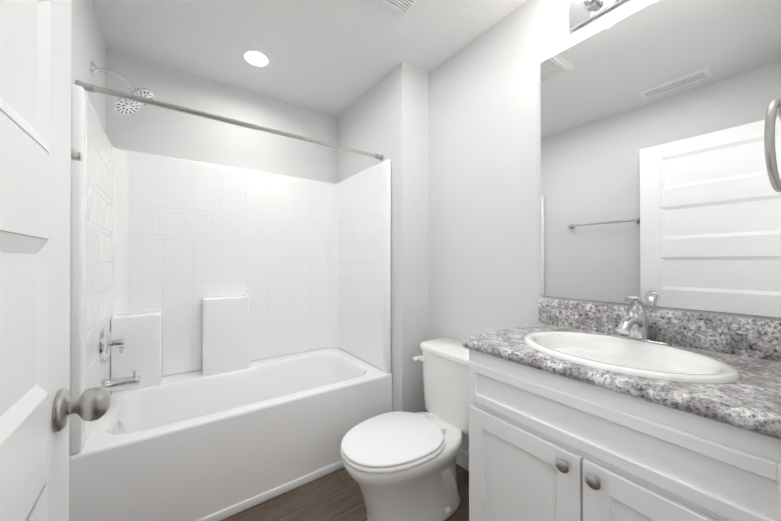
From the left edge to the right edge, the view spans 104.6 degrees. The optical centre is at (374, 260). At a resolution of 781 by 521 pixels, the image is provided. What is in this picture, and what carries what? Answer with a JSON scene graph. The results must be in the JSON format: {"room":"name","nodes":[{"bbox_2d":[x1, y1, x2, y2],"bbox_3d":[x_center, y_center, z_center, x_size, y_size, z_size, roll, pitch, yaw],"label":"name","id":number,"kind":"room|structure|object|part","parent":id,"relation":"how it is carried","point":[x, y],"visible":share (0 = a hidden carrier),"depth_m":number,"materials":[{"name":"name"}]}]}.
{"room":"bathroom","nodes":[
{"label":"bathroom","id":0,"kind":"room"},
{"bbox_2d":[92,0,526,116],"bbox_3d":[0.169,-1.273,0.732,1.957,0.050,3.894,0,0,-34],"label":"ceiling","id":1,"kind":"structure","parent":0,"point":[336,58],"depth_m":1.68,"materials":[{"name":"white paint"}]},
{"bbox_2d":[240,46,272,67],"bbox_3d":[-0.725,-1.237,1.845,0.190,0.010,0.190,0,0,-34],"label":"recessed light","id":2,"kind":"object","parent":1,"relation":"in","point":[256,57],"visible":1,"depth_m":1.83,"materials":[{"name":"white glass"}]},
{"bbox_2d":[378,0,420,15],"bbox_3d":[0.114,-1.231,1.320,0.300,0.028,0.300,0,0,-34],"label":"ceiling vent","id":3,"kind":"object","parent":1,"relation":"in","point":[404,7],"visible":1,"depth_m":1.44,"materials":[{"name":"white metal"}]},
{"bbox_2d":[221,463,468,520],"bbox_3d":[0.169,1.217,0.719,1.957,0.050,3.894,0,0,-34],"label":"floor","id":4,"kind":"structure","parent":0,"point":[335,495],"depth_m":1.48,"materials":[{"name":"brown wood"}]},
{"bbox_2d":[69,61,391,520],"bbox_3d":[-0.728,0.122,1.850,1.502,2.151,0.789,0,0,-34],"label":"shower","id":5,"kind":"object","parent":4,"relation":"on","point":[230,339],"visible":0.94,"depth_m":1.84,"materials":[{"name":"white plastic"}]},
{"bbox_2d":[340,338,468,520],"bbox_3d":[0.213,0.828,1.444,0.811,0.734,0.428,0,0,-34],"label":"toilet","id":6,"kind":"object","parent":4,"relation":"on","point":[399,466],"visible":0.9,"depth_m":1.34,"materials":[{"name":"white ceramic"}]},
{"bbox_3d":[0.084,0.799,1.356,0.498,0.036,0.372,0,0,-34],"label":"seat","id":7,"kind":"part","parent":6,"relation":"part of","materials":[{"name":"white plastic"}]},
{"bbox_2d":[462,296,780,520],"bbox_3d":[0.736,0.656,0.919,0.562,1.073,0.746,0,0,-34],"label":"bathroom vanity","id":8,"kind":"object","parent":4,"relation":"on","point":[636,410],"visible":1,"depth_m":0.80,"materials":[{"name":"white paint"}]},
{"bbox_2d":[462,298,780,439],"bbox_3d":[0.746,0.243,0.928,0.538,0.148,0.746,0,0,-34],"label":"countertop","id":9,"kind":"structure","parent":8,"relation":"on","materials":[{"name":"stone"}]},
{"bbox_2d":[524,331,740,383],"bbox_3d":[0.719,0.340,0.915,0.400,0.148,0.500,0,0,-34],"label":"sink","id":10,"kind":"object","parent":9,"relation":"in","point":[631,356],"depth_m":0.90,"materials":[{"name":"white ceramic"}]},
{"bbox_2d":[608,296,671,345],"bbox_3d":[0.818,0.267,0.983,0.284,0.294,0.170,0,0,-34],"label":"faucet","id":11,"kind":"object","parent":9,"relation":"on","point":[635,325],"depth_m":1.02,"materials":[{"name":"silver metal"}]},
{"bbox_2d":[71,0,780,453],"bbox_3d":[0.169,-0.028,0.726,1.957,2.440,3.894,0,0,-34],"label":"wall","id":12,"kind":"structure","parent":0,"point":[455,138],"depth_m":1.85,"materials":[{"name":"white paint"}]},
{"bbox_2d":[0,0,110,520],"bbox_3d":[-0.325,0.161,0.234,0.100,2.033,0.785,0,0,-34],"label":"door","id":13,"kind":"structure","parent":12,"relation":"in","point":[38,407],"depth_m":0.42,"materials":[{"name":"white paint"}]},
{"bbox_3d":[-0.492,0.246,0.512,0.065,0.066,0.066,0,0,-34],"label":"knob","id":14,"kind":"part","parent":13,"relation":"part of","materials":[{"name":"grey metal"}]},
{"bbox_2d":[71,146,81,160],"bbox_3d":[-0.824,-0.328,0.729,0.083,0.048,0.538,0,0,-34],"label":"towel bar","id":15,"kind":"object","parent":12,"relation":"attached to","point":[76,156],"visible":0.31,"depth_m":0.94,"materials":[{"name":"grey metal"}]},
{"bbox_2d":[75,80,382,159],"bbox_3d":[-0.575,-0.704,1.631,1.504,0.035,0.035,0,0,-34],"label":"shower rod","id":16,"kind":"object","parent":12,"relation":"attached to","point":[110,92],"visible":0.88,"depth_m":1.45,"materials":[{"name":"grey metal"}]},
{"bbox_2d":[456,449,468,471],"bbox_3d":[-0.188,1.147,1.247,1.727,0.095,0.818,0,0,-34],"label":"baseboard","id":17,"kind":"structure","parent":12,"relation":"attached to","point":[462,459],"depth_m":1.74,"materials":[{"name":"white paint"}]},
{"bbox_2d":[570,0,624,29],"bbox_3d":[0.903,-1.033,1.037,0.166,0.117,0.477,0,0,-34],"label":"sconce","id":18,"kind":"object","parent":12,"relation":"attached to","point":[582,12],"visible":1,"depth_m":1.21,"materials":[{"name":"silver metal"}]},
{"bbox_2d":[541,0,780,316],"bbox_3d":[0.969,-0.374,1.079,0.005,1.068,0.734,0,0,-34],"label":"mirror","id":19,"kind":"object","parent":12,"relation":"attached to","point":[657,189],"visible":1,"depth_m":1.03,"materials":[{"name":"clear glass"}]},
{"bbox_2d":[764,98,780,191],"bbox_3d":[0.862,-0.249,0.603,0.192,0.212,0.091,0,0,-34],"label":"towel ring","id":20,"kind":"object","parent":12,"relation":"attached to","point":[774,105],"visible":1,"depth_m":0.59,"materials":[{"name":"grey metal"}]}
]}

